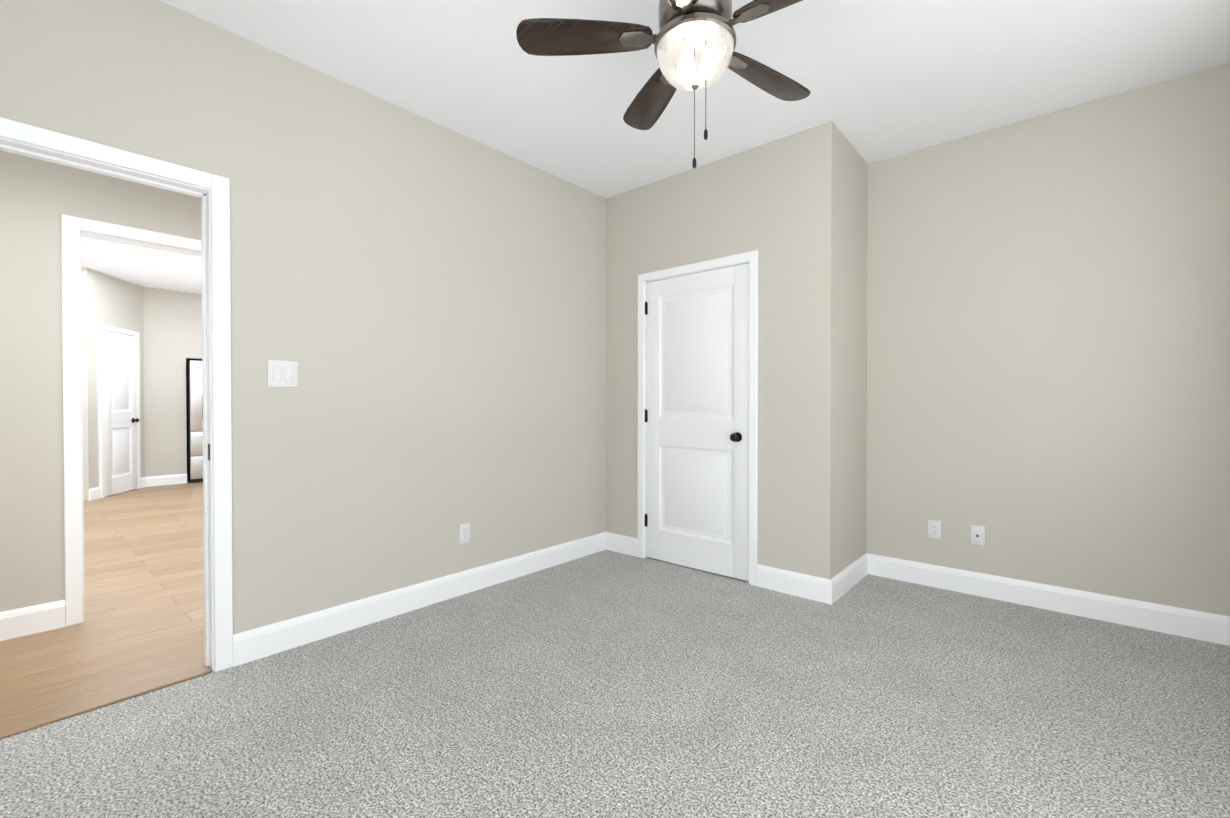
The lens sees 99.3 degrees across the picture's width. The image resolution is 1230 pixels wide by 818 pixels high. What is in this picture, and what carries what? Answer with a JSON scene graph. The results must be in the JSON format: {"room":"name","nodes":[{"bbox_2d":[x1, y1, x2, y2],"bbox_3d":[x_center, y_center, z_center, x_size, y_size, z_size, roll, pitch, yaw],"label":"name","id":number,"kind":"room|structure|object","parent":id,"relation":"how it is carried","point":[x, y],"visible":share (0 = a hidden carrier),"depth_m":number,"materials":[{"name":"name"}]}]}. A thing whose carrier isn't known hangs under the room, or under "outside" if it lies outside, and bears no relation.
{"room":"empty bedroom","nodes":[
{"label":"empty bedroom","id":0,"kind":"room"},
{"bbox_2d":[0,150,200,611],"bbox_3d":[-1.927,-0.269,3.785,0.120,2.740,10.100,0,1,41],"label":"wall","id":1,"kind":"structure","parent":0,"point":[38,198],"depth_m":2.60,"materials":[{"name":"paint"}]},
{"bbox_2d":[0,600,64,640],"bbox_3d":[-3.250,1.049,2.166,0.016,0.135,1.341,0,1,41],"label":"baseboard","id":2,"kind":"structure","parent":1,"relation":"attached to","point":[20,622],"depth_m":2.57,"materials":[{"name":"white wood"}]},
{"bbox_2d":[61,214,200,625],"bbox_3d":[-2.535,0.058,3.086,0.154,2.100,0.999,0,1,41],"label":"door frame","id":3,"kind":"structure","parent":1,"relation":"attached to","point":[72,227],"depth_m":2.69,"materials":[{"name":"white wood"}]},
{"bbox_2d":[0,482,203,721],"bbox_3d":[-4.119,1.113,5.697,8.200,0.060,10.100,0,1,41],"label":"floor","id":4,"kind":"structure","parent":0,"point":[144,579],"depth_m":2.87,"materials":[{"name":"beige wood"}]},
{"bbox_2d":[186,361,202,482],"bbox_3d":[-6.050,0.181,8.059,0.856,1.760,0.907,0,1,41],"label":"mirror","id":5,"kind":"object","parent":4,"relation":"on","point":[194,415],"visible":0.25,"depth_m":7.53,"materials":[{"name":"grey"}]},
{"bbox_2d":[81,267,156,500],"bbox_3d":[-6.362,-0.296,6.622,0.860,2.740,0.701,0,1,41],"label":"wall","id":6,"kind":"structure","parent":0,"point":[108,300],"depth_m":6.62,"materials":[{"name":"paint"}]},
{"bbox_2d":[97,324,140,497],"bbox_3d":[-6.312,0.024,6.667,0.038,2.100,0.730,0,1,-14],"label":"door frame","id":7,"kind":"structure","parent":6,"relation":"attached to","point":[101,328],"depth_m":6.35,"materials":[{"name":"white wood"}]},
{"bbox_2d":[104,331,139,495],"bbox_3d":[-6.307,0.053,6.673,0.516,2.025,0.391,0,1,41],"label":"door","id":8,"kind":"structure","parent":6,"relation":"in","point":[120,388],"depth_m":6.66,"materials":[{"name":"white wood"}]},
{"bbox_2d":[157,289,201,475],"bbox_3d":[-5.043,-0.323,9.489,0.900,2.740,5.558,0,1,41],"label":"wall","id":9,"kind":"structure","parent":0,"point":[166,325],"depth_m":7.41,"materials":[{"name":"paint"}]},
{"bbox_2d":[89,474,186,499],"bbox_3d":[-4.539,0.987,8.732,0.869,0.135,6.063,0,1,41],"label":"baseboard","id":10,"kind":"structure","parent":9,"relation":"attached to","point":[94,493],"depth_m":7.27,"materials":[{"name":"white wood"}]},
{"bbox_2d":[0,0,605,633],"bbox_3d":[-1.227,-0.260,2.852,0.120,2.740,5.045,0,1,41],"label":"wall","id":11,"kind":"structure","parent":0,"point":[420,300],"depth_m":2.67,"materials":[{"name":"paint"}]},
{"bbox_2d":[0,662,211,738],"bbox_3d":[-2.013,1.113,1.947,0.126,0.011,0.808,0,1,41],"label":"trim","id":12,"kind":"structure","parent":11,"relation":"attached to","point":[24,723],"depth_m":1.99,"materials":[{"name":"brown wood"}]},
{"bbox_2d":[0,117,232,671],"bbox_3d":[-2.019,0.066,1.941,0.154,2.104,0.950,0,1,41],"label":"door frame","id":13,"kind":"structure","parent":11,"relation":"attached to","point":[218,186],"depth_m":2.21,"materials":[{"name":"white wood"}]},
{"bbox_2d":[267,360,297,386],"bbox_3d":[-1.528,-0.162,2.407,0.009,0.122,0.124,0,1,41],"label":"light switch","id":14,"kind":"object","parent":11,"relation":"attached to","point":[280,373],"visible":1,"depth_m":2.40,"materials":[{"name":"white plastic"}]},
{"bbox_2d":[233,532,604,666],"bbox_3d":[-0.860,1.039,3.184,0.016,0.135,2.431,0,1,41],"label":"baseboard","id":15,"kind":"structure","parent":11,"relation":"attached to","point":[264,641],"depth_m":2.80,"materials":[{"name":"white wood"}]},
{"bbox_2d":[459,523,469,543],"bbox_3d":[-0.902,0.746,3.138,0.009,0.116,0.072,0,1,41],"label":"electrical outlet","id":16,"kind":"object","parent":11,"relation":"attached to","point":[464,533],"visible":1,"depth_m":3.13,"materials":[{"name":"white plastic"}]},
{"bbox_2d":[0,550,1229,817],"bbox_3d":[0.103,1.151,1.712,3.400,0.060,4.805,0,1,41],"label":"floor carpet","id":17,"kind":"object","parent":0,"point":[606,684],"visible":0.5,"depth_m":1.89,"materials":[{"name":"grey carpet"}]},
{"bbox_2d":[81,0,1229,293],"bbox_3d":[-2.788,-1.696,4.518,11.720,0.100,10.100,0,1,41],"label":"ceiling","id":18,"kind":"structure","parent":0,"point":[885,78],"depth_m":2.50,"materials":[{"name":"paint"}]},
{"bbox_2d":[516,0,810,168],"bbox_3d":[0.311,-1.192,1.783,1.147,0.856,1.170,0,1,41],"label":"ceiling fan","id":19,"kind":"object","parent":18,"relation":"hanging from","point":[691,40],"visible":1,"depth_m":1.78,"materials":[{"name":"brown wood"}]},
{"bbox_2d":[606,121,838,579],"bbox_3d":[0.617,-0.267,3.579,1.716,2.740,0.120,0,1,41],"label":"wall","id":20,"kind":"structure","parent":0,"point":[774,203],"depth_m":3.20,"materials":[{"name":"paint"}]},
{"bbox_2d":[605,532,637,556],"bbox_3d":[0.060,1.032,3.985,0.297,0.135,0.016,0,1,41],"label":"baseboard","id":21,"kind":"structure","parent":20,"relation":"attached to","point":[614,542],"depth_m":3.98,"materials":[{"name":"white wood"}]},
{"bbox_2d":[645,263,748,580],"bbox_3d":[0.526,0.084,3.573,0.834,2.020,0.103,0,1,41],"label":"closet door","id":22,"kind":"structure","parent":20,"relation":"in","point":[697,435],"depth_m":3.56,"materials":[{"name":"white wood"}]},
{"bbox_2d":[638,250,757,585],"bbox_3d":[0.574,0.076,3.619,0.868,2.052,0.122,0,1,41],"label":"door frame","id":23,"kind":"structure","parent":20,"relation":"attached to","point":[645,329],"depth_m":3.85,"materials":[{"name":"white wood"}]},
{"bbox_2d":[757,564,824,602],"bbox_3d":[1.053,1.040,3.124,0.435,0.135,0.016,0,1,41],"label":"baseboard","id":24,"kind":"structure","parent":20,"relation":"attached to","point":[780,580],"depth_m":3.11,"materials":[{"name":"white wood"}]},
{"bbox_2d":[837,130,867,573],"bbox_3d":[1.451,-0.265,3.322,0.120,2.740,0.585,0,1,41],"label":"wall","id":25,"kind":"structure","parent":0,"point":[852,345],"depth_m":3.26,"materials":[{"name":"paint"}]},
{"bbox_2d":[825,553,868,604],"bbox_3d":[1.446,1.039,3.225,0.016,0.135,0.686,0,1,41],"label":"baseboard","id":26,"kind":"structure","parent":25,"relation":"attached to","point":[837,586],"depth_m":3.16,"materials":[{"name":"white wood"}]},
{"bbox_2d":[866,63,1229,615],"bbox_3d":[1.761,-0.267,3.521,3.520,2.740,0.120,0,1,41],"label":"wall","id":27,"kind":"structure","parent":0,"point":[1048,348],"depth_m":2.85,"materials":[{"name":"paint"}]},
{"bbox_2d":[928,520,940,539],"bbox_3d":[1.985,0.750,3.250,0.072,0.116,0.009,0,1,41],"label":"electrical outlet","id":28,"kind":"object","parent":27,"relation":"attached to","point":[934,529],"visible":1,"depth_m":3.25,"materials":[{"name":"white plastic"}]},
{"bbox_2d":[970,525,984,545],"bbox_3d":[2.154,0.751,3.104,0.072,0.116,0.009,0,1,41],"label":"cable wall plate","id":29,"kind":"object","parent":27,"relation":"attached to","point":[977,535],"visible":1,"depth_m":3.10,"materials":[{"name":"white plastic"}]},
{"bbox_2d":[869,554,1229,645],"bbox_3d":[2.304,1.041,2.973,1.644,0.135,0.016,0,1,41],"label":"baseboard","id":30,"kind":"structure","parent":27,"relation":"attached to","point":[1199,625],"depth_m":2.84,"materials":[{"name":"white wood"}]}
]}

